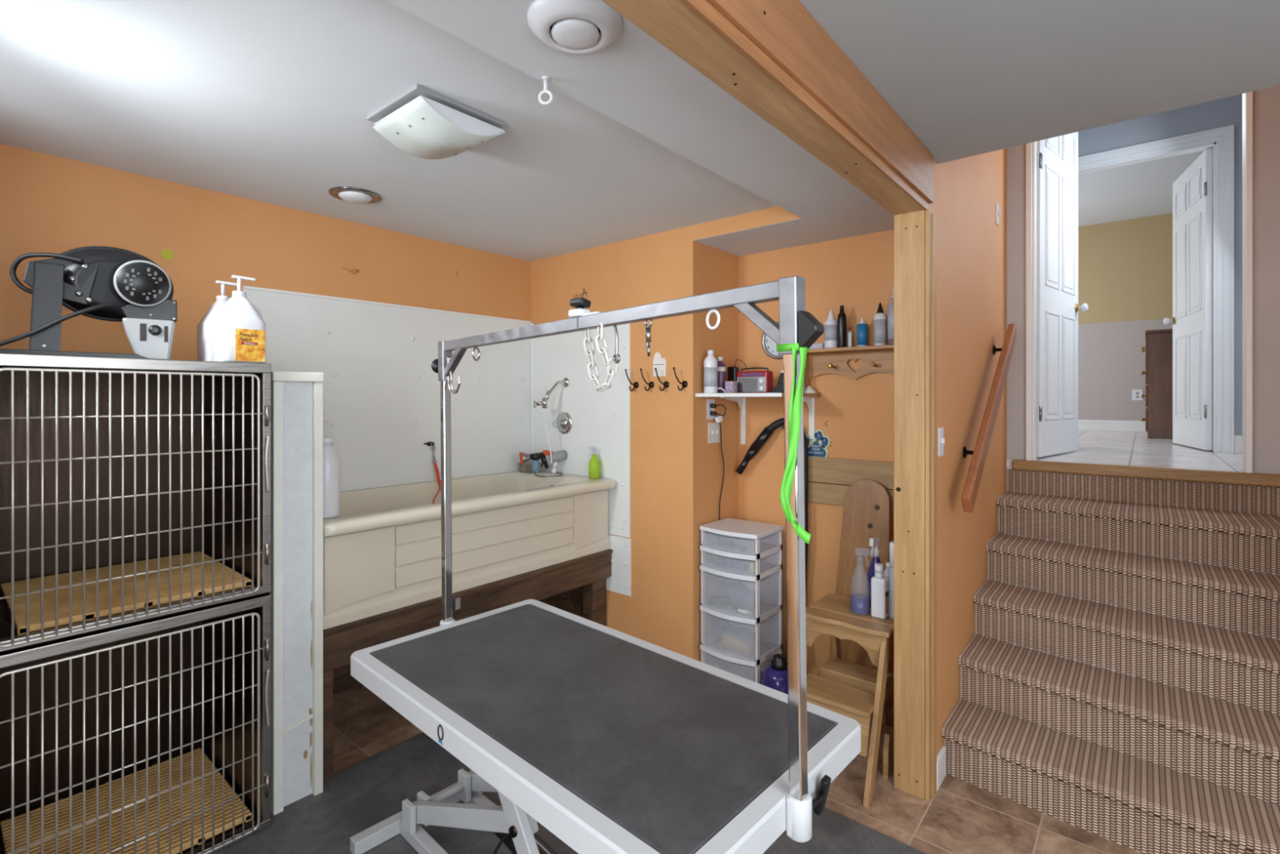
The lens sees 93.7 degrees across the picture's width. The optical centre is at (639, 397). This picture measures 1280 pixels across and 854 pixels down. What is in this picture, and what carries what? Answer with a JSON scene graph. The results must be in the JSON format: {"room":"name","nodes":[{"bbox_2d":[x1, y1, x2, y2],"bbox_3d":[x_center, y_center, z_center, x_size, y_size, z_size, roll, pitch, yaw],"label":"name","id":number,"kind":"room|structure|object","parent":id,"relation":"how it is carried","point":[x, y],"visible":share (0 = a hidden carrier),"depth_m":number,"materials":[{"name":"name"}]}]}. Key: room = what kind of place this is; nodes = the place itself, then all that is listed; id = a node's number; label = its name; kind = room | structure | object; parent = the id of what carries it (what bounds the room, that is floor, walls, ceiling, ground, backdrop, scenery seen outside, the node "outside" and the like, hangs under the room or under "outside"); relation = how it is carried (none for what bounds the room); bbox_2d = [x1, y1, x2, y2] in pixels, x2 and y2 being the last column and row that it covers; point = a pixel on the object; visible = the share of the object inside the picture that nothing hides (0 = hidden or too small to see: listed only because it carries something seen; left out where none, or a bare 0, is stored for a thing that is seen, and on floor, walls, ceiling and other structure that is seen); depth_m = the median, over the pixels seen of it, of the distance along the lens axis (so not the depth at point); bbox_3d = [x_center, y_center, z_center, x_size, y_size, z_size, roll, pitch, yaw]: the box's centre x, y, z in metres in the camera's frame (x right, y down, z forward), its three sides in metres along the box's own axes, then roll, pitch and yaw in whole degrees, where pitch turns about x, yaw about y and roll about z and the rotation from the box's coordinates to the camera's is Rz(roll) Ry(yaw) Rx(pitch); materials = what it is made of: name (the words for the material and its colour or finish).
{"room":"pet grooming room","nodes":[
{"label":"pet grooming room","id":0,"kind":"room"},
{"bbox_2d":[0,143,530,360],"bbox_3d":[-1.704,0.230,3.088,0.100,2.620,3.040,0,0,40],"label":"wall","id":1,"kind":"structure","parent":0,"point":[49,203],"depth_m":2.69,"materials":[{"name":"orange paint"}]},
{"bbox_2d":[243,285,531,491],"bbox_3d":[-1.305,-0.015,3.476,0.012,1.021,1.728,0,0,40],"label":"wall panel","id":2,"kind":"object","parent":1,"relation":"attached to","point":[381,388],"visible":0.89,"depth_m":3.39,"materials":[{"name":"white paint"}]},
{"bbox_2d":[423,441,440,503],"bbox_3d":[-1.198,0.445,3.527,0.098,0.377,0.127,0,0,40],"label":"lead","id":3,"kind":"object","parent":2,"relation":"hanging from","point":[436,466],"visible":0.79,"depth_m":3.52,"materials":[{"name":"fabric"}]},
{"bbox_2d":[268,371,324,814],"bbox_3d":[-1.586,0.721,2.516,0.792,1.638,0.180,0,0,40],"label":"wall","id":4,"kind":"structure","parent":0,"point":[296,593],"depth_m":2.28,"materials":[{"name":"white paint"}]},
{"bbox_2d":[0,0,777,261],"bbox_3d":[-0.936,-0.990,2.378,1.990,0.100,2.940,0,0,40],"label":"ceiling","id":5,"kind":"structure","parent":0,"point":[268,101],"depth_m":2.03,"materials":[{"name":"white paint"}]},
{"bbox_2d":[328,186,382,204],"bbox_3d":[-1.320,-0.925,2.783,0.224,0.029,0.224,0,0,40],"label":"recessed light","id":6,"kind":"object","parent":5,"relation":"in","point":[350,194],"visible":1,"depth_m":2.74,"materials":[{"name":"silver metal"}]},
{"bbox_2d":[366,84,506,159],"bbox_3d":[-0.684,-0.897,2.023,0.320,0.085,0.330,0,0,40],"label":"ceiling light","id":7,"kind":"object","parent":5,"relation":"attached to","point":[421,122],"visible":1,"depth_m":1.96,"materials":[{"name":"white glass"}]},
{"bbox_2d":[386,0,894,256],"bbox_3d":[-0.521,-0.958,1.430,1.123,0.204,4.820,0,0,40],"label":"ceiling","id":8,"kind":"structure","parent":0,"point":[636,82],"depth_m":1.81,"materials":[{"name":"white paint"}]},
{"bbox_2d":[537,75,553,105],"bbox_3d":[-0.253,-0.820,1.605,0.038,0.074,0.018,0,0,21],"label":"hook","id":9,"kind":"object","parent":8,"relation":"attached to","point":[544,78],"visible":1,"depth_m":1.60,"materials":[{"name":"white plastic"}]},
{"bbox_2d":[527,0,622,54],"bbox_3d":[-0.147,-0.835,1.365,0.216,0.043,0.216,0,0,40],"label":"ceiling vent","id":10,"kind":"object","parent":8,"relation":"in","point":[571,27],"visible":0.98,"depth_m":1.33,"materials":[{"name":"white plastic"}]},
{"bbox_2d":[530,206,800,662],"bbox_3d":[0.230,0.230,3.384,2.483,2.620,0.100,0,0,40],"label":"wall","id":11,"kind":"structure","parent":0,"point":[662,609],"depth_m":3.41,"materials":[{"name":"orange paint"}]},
{"bbox_2d":[530,323,630,537],"bbox_3d":[-0.406,0.160,3.845,0.901,1.340,0.011,0,0,40],"label":"wall panel","id":12,"kind":"object","parent":11,"relation":"attached to","point":[601,420],"visible":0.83,"depth_m":3.80,"materials":[{"name":"white paint"}]},
{"bbox_2d":[533,377,568,463],"bbox_3d":[-0.572,0.144,3.835,0.244,0.554,0.068,0,0,-39],"label":"shower arm","id":13,"kind":"object","parent":12,"relation":"attached to","point":[565,382],"visible":1,"depth_m":3.80,"materials":[{"name":"silver metal"}]},
{"bbox_2d":[556,412,572,434],"bbox_3d":[-0.521,0.165,3.882,0.146,0.146,0.090,0,0,40],"label":"tap","id":14,"kind":"object","parent":12,"relation":"attached to","point":[564,421],"visible":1,"depth_m":3.89,"materials":[{"name":"silver metal"}]},
{"bbox_2d":[606,533,631,595],"bbox_3d":[-0.135,1.005,3.616,0.205,0.340,0.013,0,0,40],"label":"wall panel","id":15,"kind":"object","parent":11,"relation":"attached to","point":[620,581],"visible":0.92,"depth_m":3.60,"materials":[{"name":"white plastic"}]},
{"bbox_2d":[653,351,666,376],"bbox_3d":[0.111,-0.192,3.415,0.094,0.140,0.004,0,0,40],"label":"light switch","id":16,"kind":"object","parent":11,"relation":"attached to","point":[660,363],"visible":1,"depth_m":3.42,"materials":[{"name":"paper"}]},
{"bbox_2d":[703,244,738,666],"bbox_3d":[0.469,0.230,3.562,0.100,2.620,0.480,0,0,40],"label":"wall","id":17,"kind":"structure","parent":0,"point":[721,268],"depth_m":3.48,"materials":[{"name":"orange paint"}]},
{"bbox_2d":[707,422,719,443],"bbox_3d":[0.427,0.200,3.421,0.017,0.115,0.118,0,0,40],"label":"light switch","id":18,"kind":"object","parent":17,"relation":"attached to","point":[713,428],"visible":0.96,"depth_m":3.42,"materials":[{"name":"white plastic"}]},
{"bbox_2d":[710,404,725,578],"bbox_3d":[0.450,0.537,3.413,0.048,1.006,0.123,0,0,40],"label":"power cord","id":19,"kind":"object","parent":17,"relation":"attached to","point":[718,419],"visible":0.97,"depth_m":3.42,"materials":[{"name":"black plastic"}]},
{"bbox_2d":[333,661,1279,853],"bbox_3d":[0.210,1.590,1.488,5.090,0.100,6.050,0,0,40],"label":"floor","id":20,"kind":"structure","parent":0,"point":[962,816],"depth_m":2.26,"materials":[{"name":"beige tile"}]},
{"bbox_2d":[323,548,613,780],"bbox_3d":[-0.997,1.230,3.243,0.767,0.620,1.687,0,0,40],"label":"stand","id":21,"kind":"object","parent":20,"relation":"on","point":[577,586],"visible":0.27,"depth_m":2.95,"materials":[{"name":"brown wood"}]},
{"bbox_2d":[323,470,615,629],"bbox_3d":[-0.983,0.705,3.225,0.812,0.426,1.678,0,0,40],"label":"bathtub","id":22,"kind":"object","parent":21,"relation":"on","point":[382,553],"visible":0.91,"depth_m":2.94,"materials":[{"name":"ceramic"}]},
{"bbox_2d":[323,436,340,518],"bbox_3d":[-1.303,0.327,2.492,0.108,0.330,0.103,0,0,40],"label":"shampoo bottle","id":23,"kind":"object","parent":22,"relation":"on","point":[331,467],"visible":0.63,"depth_m":2.46,"materials":[{"name":"white plastic"}]},
{"bbox_2d":[323,470,615,536],"bbox_3d":[-0.983,0.666,3.225,0.812,0.348,1.678,0,0,40],"label":"basin","id":24,"kind":"object","parent":22,"relation":"in","point":[514,503],"depth_m":3.22,"materials":[{"name":"ceramic"}]},
{"bbox_2d":[517,462,540,472],"bbox_3d":[-0.741,0.464,4.002,0.152,0.057,0.152,0,0,40],"label":"steel bowl","id":25,"kind":"object","parent":22,"relation":"on","point":[529,467],"visible":0.94,"depth_m":3.95,"materials":[{"name":"silver metal"}]},
{"bbox_2d":[519,449,562,477],"bbox_3d":[-0.624,0.413,3.776,0.274,0.157,0.169,0,0,-8],"label":"gun","id":26,"kind":"object","parent":22,"relation":"on","point":[524,457],"visible":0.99,"depth_m":3.80,"materials":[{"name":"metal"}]},
{"bbox_2d":[548,449,567,473],"bbox_3d":[-0.533,0.413,3.877,0.070,0.146,0.120,0,0,40],"label":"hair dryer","id":27,"kind":"object","parent":22,"relation":"attached to","point":[560,455],"visible":0.99,"depth_m":3.85,"materials":[{"name":"grey plastic"}]},
{"bbox_2d":[588,453,599,479],"bbox_3d":[-0.280,0.394,3.668,0.072,0.196,0.076,0,0,40],"label":"spray bottle","id":28,"kind":"object","parent":22,"relation":"on","point":[594,463],"visible":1,"depth_m":3.64,"materials":[{"name":"green plastic"}]},
{"bbox_2d":[213,731,926,853],"bbox_3d":[-0.043,1.535,1.450,3.130,0.008,2.165,0,0,40],"label":"rubber floor mat","id":29,"kind":"object","parent":20,"relation":"on","point":[361,795],"visible":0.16,"depth_m":2.16,"materials":[{"name":"grey rubber"}]},
{"bbox_2d":[0,592,271,853],"bbox_3d":[-1.819,1.117,2.111,0.758,0.826,0.696,0,0,40],"label":"cage","id":30,"kind":"object","parent":29,"relation":"on","point":[83,712],"visible":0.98,"depth_m":2.16,"materials":[{"name":"silver metal"}]},
{"bbox_2d":[0,746,252,853],"bbox_3d":[-1.825,1.501,2.135,0.640,0.026,0.585,0,0,40],"label":"floor grate","id":31,"kind":"object","parent":30,"relation":"in","point":[91,793],"visible":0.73,"depth_m":2.14,"materials":[{"name":"brown wood"}]},
{"bbox_2d":[0,352,271,652],"bbox_3d":[-1.819,0.286,2.111,0.758,0.816,0.696,0,0,40],"label":"cage","id":32,"kind":"object","parent":30,"relation":"on","point":[104,461],"visible":1,"depth_m":2.18,"materials":[{"name":"silver metal"}]},
{"bbox_2d":[0,245,177,359],"bbox_3d":[-1.828,-0.312,1.935,0.527,0.381,0.263,0,0,-40],"label":"dryer","id":33,"kind":"object","parent":32,"relation":"on","point":[105,283],"visible":0.98,"depth_m":1.94,"materials":[{"name":"black plastic"}]},
{"bbox_2d":[0,551,252,635],"bbox_3d":[-1.825,0.665,2.135,0.640,0.026,0.585,0,0,40],"label":"floor grate","id":34,"kind":"object","parent":32,"relation":"in","point":[91,574],"visible":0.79,"depth_m":2.05,"materials":[{"name":"brown wood"}]},
{"bbox_2d":[197,280,237,361],"bbox_3d":[-1.557,-0.279,2.244,0.138,0.313,0.143,0,0,40],"label":"jug","id":35,"kind":"object","parent":32,"relation":"on","point":[204,326],"visible":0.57,"depth_m":2.19,"materials":[{"name":"white plastic"}]},
{"bbox_2d":[212,275,266,363],"bbox_3d":[-1.429,-0.279,2.145,0.141,0.313,0.143,0,0,40],"label":"jug","id":36,"kind":"object","parent":32,"relation":"on","point":[238,330],"visible":0.98,"depth_m":2.10,"materials":[{"name":"white plastic"}]},
{"bbox_2d":[350,599,861,853],"bbox_3d":[-0.239,1.114,1.643,1.605,0.837,0.766,0,0,43],"label":"table","id":37,"kind":"object","parent":29,"relation":"on","point":[611,740],"visible":0.98,"depth_m":1.31,"materials":[{"name":"black rubber"}]},
{"bbox_2d":[431,275,824,800],"bbox_3d":[-0.169,0.281,1.466,1.344,0.969,0.075,0,0,45],"label":"grooming arm","id":38,"kind":"object","parent":37,"relation":"on","point":[797,325],"visible":0.92,"depth_m":1.04,"materials":[{"name":"silver metal"}]},
{"bbox_2d":[447,355,461,394],"bbox_3d":[-0.572,-0.070,1.847,0.006,0.117,0.082,0,0,-45],"label":"double hook","id":39,"kind":"object","parent":38,"relation":"hanging from","point":[450,357],"visible":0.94,"depth_m":1.86,"materials":[{"name":"silver metal"}]},
{"bbox_2d":[568,297,601,318],"bbox_3d":[-0.127,-0.211,1.403,0.106,0.045,0.036,0,0,40],"label":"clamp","id":40,"kind":"object","parent":38,"relation":"on","point":[580,304],"visible":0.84,"depth_m":1.40,"materials":[{"name":"white plastic"}]},
{"bbox_2d":[582,321,620,391],"bbox_3d":[-0.089,-0.093,1.365,0.131,0.160,0.042,0,0,40],"label":"chain","id":41,"kind":"object","parent":38,"relation":"hanging from","point":[588,339],"visible":1,"depth_m":1.35,"materials":[{"name":"silver metal"}]},
{"bbox_2d":[644,319,652,356],"bbox_3d":[0.018,-0.127,1.254,0.014,0.083,0.025,0,0,-22],"label":"hook","id":42,"kind":"object","parent":38,"relation":"hanging from","point":[648,338],"visible":1,"depth_m":1.25,"materials":[{"name":"silver metal"}]},
{"bbox_2d":[706,309,719,329],"bbox_3d":[0.138,-0.148,1.134,0.006,0.039,0.039,0,0,-34],"label":"ring","id":43,"kind":"object","parent":38,"relation":"hanging from","point":[711,311],"visible":1,"depth_m":1.13,"materials":[{"name":"plastic"}]},
{"bbox_2d":[776,342,810,543],"bbox_3d":[0.259,0.078,1.012,0.051,0.336,0.054,0,0,40],"label":"strap","id":44,"kind":"object","parent":38,"relation":"hanging from","point":[796,395],"visible":0.98,"depth_m":1.00,"materials":[{"name":"green fabric"}]},
{"bbox_2d":[699,517,782,684],"bbox_3d":[0.544,1.120,3.269,0.354,0.840,0.326,0,0,40],"label":"plastic drawer unit","id":45,"kind":"object","parent":20,"relation":"on","point":[762,542],"depth_m":3.28,"materials":[{"name":"plastic"}]},
{"bbox_2d":[708,595,744,611],"bbox_3d":[0.469,1.101,3.235,0.207,0.066,0.066,0,0,35],"label":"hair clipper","id":46,"kind":"object","parent":45,"relation":"in","point":[713,600],"visible":0.91,"depth_m":3.22,"materials":[{"name":"white plastic"}]},
{"bbox_2d":[709,558,751,569],"bbox_3d":[0.486,0.888,3.248,0.231,0.032,0.080,0,0,40],"label":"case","id":47,"kind":"object","parent":45,"relation":"in","point":[738,563],"visible":0.92,"depth_m":3.19,"materials":[{"name":"grey plastic"}]},
{"bbox_2d":[717,541,746,551],"bbox_3d":[0.489,0.792,3.212,0.051,0.022,0.182,0,0,-34],"label":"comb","id":48,"kind":"object","parent":45,"relation":"in","point":[728,544],"visible":1,"depth_m":3.20,"materials":[{"name":"grey plastic"}]},
{"bbox_2d":[714,617,755,644],"bbox_3d":[0.524,1.270,3.274,0.234,0.143,0.109,0,0,29],"label":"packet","id":49,"kind":"object","parent":45,"relation":"in","point":[722,625],"visible":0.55,"depth_m":3.27,"materials":[{"name":"grey plastic"}]},
{"bbox_2d":[720,631,752,655],"bbox_3d":[0.513,1.305,3.186,0.174,0.085,0.060,0,0,40],"label":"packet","id":50,"kind":"object","parent":45,"relation":"in","point":[742,646],"visible":1,"depth_m":3.16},
{"bbox_2d":[721,580,755,609],"bbox_3d":[0.544,1.066,3.251,0.225,0.132,0.108,0,0,40],"label":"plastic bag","id":51,"kind":"object","parent":45,"relation":"in","point":[740,593],"visible":0.85,"depth_m":3.21,"materials":[{"name":"grey plastic"}]},
{"bbox_2d":[761,653,787,693],"bbox_3d":[0.705,1.420,3.037,0.174,0.240,0.174,0,0,40],"label":"bottle","id":52,"kind":"object","parent":20,"relation":"on","point":[775,677],"visible":0.54,"depth_m":3.00,"materials":[{"name":"purple plastic"}]},
{"bbox_2d":[805,592,893,807],"bbox_3d":[0.911,1.239,2.592,0.381,0.602,0.592,0,0,40],"label":"step stool","id":53,"kind":"object","parent":20,"relation":"on","point":[854,691],"visible":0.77,"depth_m":2.49,"materials":[{"name":"brown wood"}]},
{"bbox_2d":[850,593,869,614],"bbox_3d":[0.963,0.794,2.625,0.082,0.287,0.082,0,0,8],"label":"liquid","id":54,"kind":"object","parent":53,"relation":"on","point":[860,602],"visible":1,"depth_m":2.60,"materials":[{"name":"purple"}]},
{"bbox_2d":[866,537,880,608],"bbox_3d":[1.060,0.781,2.694,0.076,0.312,0.076,0,0,8],"label":"spray bottle","id":55,"kind":"object","parent":53,"relation":"on","point":[874,543],"visible":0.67,"depth_m":2.68,"materials":[{"name":"purple plastic"}]},
{"bbox_2d":[871,563,888,618],"bbox_3d":[1.027,0.825,2.568,0.062,0.225,0.055,0,0,40],"label":"lotion bottle","id":56,"kind":"object","parent":53,"relation":"on","point":[879,583],"visible":1,"depth_m":2.55,"materials":[{"name":"white plastic"}]},
{"bbox_2d":[888,540,893,618],"bbox_3d":[1.091,0.776,2.563,0.056,0.322,0.056,0,0,40],"label":"shampoo bottle","id":57,"kind":"object","parent":53,"relation":"on","point":[891,571],"visible":0.41,"depth_m":2.55,"materials":[{"name":"white plastic"}]},
{"bbox_2d":[828,479,890,724],"bbox_3d":[1.104,0.977,2.989,0.300,1.122,0.211,0,0,40],"label":"plank","id":58,"kind":"object","parent":20,"relation":"on","point":[867,503],"visible":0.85,"depth_m":3.02,"materials":[{"name":"wood"}]},
{"bbox_2d":[883,733,893,778],"bbox_3d":[1.017,1.455,2.456,0.020,0.170,0.070,0,0,40],"label":"wood offcut","id":59,"kind":"object","parent":20,"relation":"on","point":[888,758],"visible":1,"depth_m":2.44,"materials":[{"name":"brown wood"}]},
{"bbox_2d":[941,459,1279,853],"bbox_3d":[2.135,0.954,2.632,1.148,1.172,1.623,0,0,40],"label":"staircase","id":60,"kind":"structure","parent":20,"relation":"on","point":[1229,519],"depth_m":2.48,"materials":[{"name":"carpet"}]},
{"bbox_2d":[738,229,893,700],"bbox_3d":[1.060,0.230,3.314,1.124,2.620,0.100,0,0,40],"label":"wall","id":61,"kind":"structure","parent":0,"point":[856,273],"depth_m":3.29,"materials":[{"name":"orange paint"}]},
{"bbox_2d":[695,392,821,444],"bbox_3d":[0.649,0.128,3.290,0.516,0.304,0.465,0,0,40],"label":"wall shelf","id":62,"kind":"object","parent":61,"relation":"attached to","point":[740,397],"visible":0.84,"depth_m":3.32,"materials":[{"name":"white paint"}]},
{"bbox_2d":[703,350,717,393],"bbox_3d":[0.387,-0.142,3.285,0.075,0.235,0.075,0,0,40],"label":"shampoo bottle","id":63,"kind":"object","parent":62,"relation":"on","point":[710,363],"visible":1,"depth_m":3.25,"materials":[{"name":"white plastic"}]},
{"bbox_2d":[716,356,725,393],"bbox_3d":[0.452,-0.127,3.373,0.061,0.205,0.061,0,0,40],"label":"shampoo bottle","id":64,"kind":"object","parent":62,"relation":"on","point":[721,365],"visible":0.81,"depth_m":3.35,"materials":[{"name":"plastic"}]},
{"bbox_2d":[724,381,737,393],"bbox_3d":[0.500,-0.058,3.290,0.056,0.066,0.042,0,0,40],"label":"box","id":65,"kind":"object","parent":62,"relation":"on","point":[730,386],"visible":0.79,"depth_m":3.27,"materials":[{"name":"purple cardboard"}]},
{"bbox_2d":[727,359,749,381],"bbox_3d":[0.578,-0.121,3.432,0.156,0.194,0.051,0,0,35],"label":"charger","id":66,"kind":"object","parent":62,"relation":"on","point":[732,371],"visible":0.59,"depth_m":3.44,"materials":[{"name":"black plastic"}]},
{"bbox_2d":[737,367,773,392],"bbox_3d":[0.627,-0.096,3.298,0.190,0.142,0.091,0,0,40],"label":"radio","id":67,"kind":"object","parent":62,"relation":"on","point":[751,381],"visible":0.97,"depth_m":3.26,"materials":[{"name":"red plastic"}]},
{"bbox_2d":[770,369,783,392],"bbox_3d":[0.748,-0.086,3.197,0.085,0.123,0.060,0,0,40],"label":"bottle","id":68,"kind":"object","parent":62,"relation":"on","point":[779,388],"visible":0.45,"depth_m":3.17,"materials":[{"name":"black plastic"}]},
{"bbox_2d":[735,417,808,591],"bbox_3d":[0.753,0.760,3.422,0.135,1.296,0.442,0,0,-42],"label":"hose","id":69,"kind":"object","parent":61,"relation":"attached to","point":[766,433],"visible":0.46,"depth_m":3.40,"materials":[{"name":"black plastic"}]},
{"bbox_2d":[761,321,783,359],"bbox_3d":[0.799,-0.330,3.449,0.216,0.216,0.027,0,0,40],"label":"wall clock","id":70,"kind":"object","parent":61,"relation":"attached to","point":[769,346],"visible":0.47,"depth_m":3.48,"materials":[{"name":"metal"}]},
{"bbox_2d":[805,429,830,457],"bbox_3d":[0.972,0.252,3.316,0.160,0.154,0.008,0,0,40],"label":"sign","id":71,"kind":"object","parent":61,"relation":"attached to","point":[817,448],"visible":0.81,"depth_m":3.30,"materials":[{"name":"blue"}]},
{"bbox_2d":[804,344,893,387],"bbox_3d":[1.098,-0.147,3.129,0.540,0.225,0.135,0,0,40],"label":"shelf","id":72,"kind":"object","parent":61,"relation":"attached to","point":[875,358],"visible":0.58,"depth_m":3.16,"materials":[{"name":"brown wood"}]},
{"bbox_2d":[824,310,837,348],"bbox_3d":[1.013,-0.363,3.183,0.069,0.205,0.069,0,0,40],"label":"squeeze bottle","id":73,"kind":"object","parent":72,"relation":"on","point":[830,324],"visible":0.88,"depth_m":3.15,"materials":[{"name":"white plastic"}]},
{"bbox_2d":[837,305,846,347],"bbox_3d":[1.057,-0.371,3.140,0.046,0.222,0.046,0,0,40],"label":"bottle","id":74,"kind":"object","parent":72,"relation":"on","point":[842,317],"visible":0.86,"depth_m":3.12,"materials":[{"name":"black plastic"}]},
{"bbox_2d":[857,317,867,346],"bbox_3d":[1.140,-0.335,3.077,0.053,0.150,0.053,0,0,40],"label":"squeeze bottle","id":75,"kind":"object","parent":72,"relation":"on","point":[862,327],"visible":0.88,"depth_m":3.06,"materials":[{"name":"blue plastic"}]},
{"bbox_2d":[873,302,886,345],"bbox_3d":[1.209,-0.369,3.019,0.061,0.218,0.061,0,0,40],"label":"squeeze bottle","id":76,"kind":"object","parent":72,"relation":"on","point":[880,317],"visible":0.89,"depth_m":3.00,"materials":[{"name":"white plastic"}]},
{"bbox_2d":[887,287,893,340],"bbox_3d":[1.262,-0.403,2.974,0.065,0.285,0.065,0,0,40],"label":"pump bottle","id":77,"kind":"object","parent":72,"relation":"on","point":[890,306],"visible":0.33,"depth_m":2.96,"materials":[{"name":"white plastic"}]},
{"bbox_2d":[808,481,893,511],"bbox_3d":[1.165,0.520,3.140,0.652,0.108,0.029,0,0,40],"label":"board","id":78,"kind":"object","parent":61,"relation":"attached to","point":[818,492],"visible":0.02,"depth_m":3.24,"materials":[{"name":"brown wood"}]},
{"bbox_2d":[808,456,893,488],"bbox_3d":[1.163,0.395,3.138,0.652,0.135,0.019,0,0,40],"label":"board","id":79,"kind":"object","parent":61,"relation":"attached to","point":[820,469],"visible":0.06,"depth_m":3.18,"materials":[{"name":"brown wood"}]},
{"bbox_2d":[930,148,1006,755],"bbox_3d":[1.622,-0.310,3.012,0.124,3.700,1.700,0,0,40],"label":"wall","id":80,"kind":"structure","parent":0,"point":[971,247],"depth_m":2.75,"materials":[{"name":"orange paint"}]},
{"bbox_2d":[893,209,936,800],"bbox_3d":[1.082,0.409,2.360,0.136,2.262,0.089,0,0,40],"label":"wooden post","id":81,"kind":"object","parent":80,"relation":"attached to","point":[914,232],"depth_m":2.32,"materials":[{"name":"brown wood"}]},
{"bbox_2d":[936,746,946,790],"bbox_3d":[1.202,1.482,2.404,0.015,0.115,0.132,0,0,40],"label":"baseboard","id":82,"kind":"structure","parent":80,"relation":"attached to","point":[941,756],"depth_m":2.40,"materials":[{"name":"white paint"}]},
{"bbox_2d":[937,426,944,456],"bbox_3d":[1.223,0.178,2.428,0.017,0.115,0.070,0,0,40],"label":"light switch","id":83,"kind":"object","parent":80,"relation":"attached to","point":[940,430],"visible":1,"depth_m":2.42,"materials":[{"name":"white plastic"}]},
{"bbox_2d":[960,323,1017,512],"bbox_3d":[1.673,0.033,2.901,0.097,0.877,1.168,0,0,40],"label":"handrail","id":84,"kind":"object","parent":80,"relation":"attached to","point":[970,491],"visible":1,"depth_m":2.75,"materials":[{"name":"brown wood"}]},
{"bbox_2d":[799,0,1279,164],"bbox_3d":[0.695,-1.006,0.037,2.282,0.147,4.250,0,0,40],"label":"ceiling","id":85,"kind":"structure","parent":0,"point":[967,77],"depth_m":1.65,"materials":[{"name":"white paint"}]},
{"bbox_2d":[1078,213,1172,420],"bbox_3d":[5.343,-0.845,6.678,4.400,2.430,0.100,0,0,40],"label":"wall","id":86,"kind":"structure","parent":0,"point":[1125,267],"depth_m":6.64,"materials":[{"name":"beige paint"}]},
{"bbox_2d":[1078,419,1146,431],"bbox_3d":[5.305,0.310,6.633,4.200,0.120,0.018,0,0,40],"label":"baseboard","id":87,"kind":"structure","parent":86,"relation":"attached to","point":[1083,424],"depth_m":6.67,"materials":[{"name":"white paint"}]},
{"bbox_2d":[1132,389,1142,400],"bbox_3d":[5.423,-0.030,6.541,0.090,0.120,0.008,0,0,40],"label":"wall outlet","id":88,"kind":"object","parent":86,"relation":"attached to","point":[1136,393],"visible":0.98,"depth_m":6.54,"materials":[{"name":"white plastic"}]},
{"bbox_2d":[1006,430,1244,471],"bbox_3d":[3.957,0.420,5.027,4.400,0.100,4.410,0,0,40],"label":"floor","id":89,"kind":"structure","parent":0,"point":[1095,446],"depth_m":3.87,"materials":[{"name":"tile"}]},
{"bbox_2d":[1141,328,1172,439],"bbox_3d":[5.033,-0.122,5.646,0.487,0.985,0.810,0,0,40],"label":"dresser","id":90,"kind":"object","parent":89,"relation":"on","point":[1158,343],"visible":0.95,"depth_m":5.43,"materials":[{"name":"brown wood"}]},
{"bbox_2d":[1078,151,1203,226],"bbox_3d":[4.443,-2.010,5.606,4.400,0.100,2.900,0,0,40],"label":"ceiling","id":91,"kind":"structure","parent":0,"point":[1143,189],"depth_m":5.68,"materials":[{"name":"white paint"}]},
{"bbox_2d":[1006,84,1279,474],"bbox_3d":[2.680,-0.895,3.299,1.376,2.530,0.100,0,0,40],"label":"wall","id":92,"kind":"structure","parent":0,"point":[1266,102],"depth_m":2.94,"materials":[{"name":"orange paint"}]},
{"bbox_2d":[1036,131,1088,457],"bbox_3d":[2.702,-0.760,3.886,0.771,2.240,0.163,0,0,-40],"label":"door","id":93,"kind":"structure","parent":92,"relation":"in","point":[1057,157],"depth_m":3.81,"materials":[{"name":"white wood"}]},
{"bbox_2d":[1026,91,1253,472],"bbox_3d":[2.679,-0.770,3.287,0.942,2.280,0.140,0,0,40],"label":"trim","id":94,"kind":"structure","parent":92,"relation":"attached to","point":[1247,98],"depth_m":3.01,"materials":[{"name":"white paint"}]},
{"bbox_2d":[1078,93,1242,435],"bbox_3d":[3.440,-0.895,4.489,4.300,2.530,0.100,0,0,40],"label":"wall","id":95,"kind":"structure","parent":0,"point":[1228,111],"depth_m":4.07,"materials":[{"name":"grey paint"}]},
{"bbox_2d":[1078,124,1234,453],"bbox_3d":[3.607,-0.720,4.333,0.966,2.180,0.124,0,0,40],"label":"trim","id":96,"kind":"structure","parent":95,"relation":"attached to","point":[1221,140],"depth_m":4.03,"materials":[{"name":"white wood"}]},
{"bbox_2d":[1163,147,1212,450],"bbox_3d":[4.085,-0.675,4.447,0.163,2.070,0.771,0,0,29],"label":"door","id":97,"kind":"structure","parent":95,"relation":"in","point":[1192,192],"depth_m":4.35,"materials":[{"name":"white wood"}]},
{"bbox_3d":[3.649,-0.895,3.400,0.100,2.530,1.300,0,0,40],"label":"wall","id":98,"kind":"structure","parent":0,"visible":0},
{"bbox_2d":[1234,435,1242,453],"bbox_3d":[3.573,0.310,3.463,0.098,0.120,1.300,0,0,40],"label":"baseboard","id":99,"kind":"structure","parent":98,"relation":"attached to","point":[1237,438],"depth_m":3.97,"materials":[{"name":"white paint"}]},
{"bbox_3d":[-0.920,0.230,-1.447,3.050,2.620,0.100,0,0,40],"label":"wall","id":100,"kind":"structure","parent":0,"visible":0},
{"bbox_2d":[601,0,933,214],"bbox_3d":[-0.253,-0.899,0.767,0.140,0.362,4.150,0,0,40],"label":"beam","id":101,"kind":"structure","parent":100,"relation":"attached to","point":[773,57],"depth_m":1.47,"materials":[{"name":"brown wood"}]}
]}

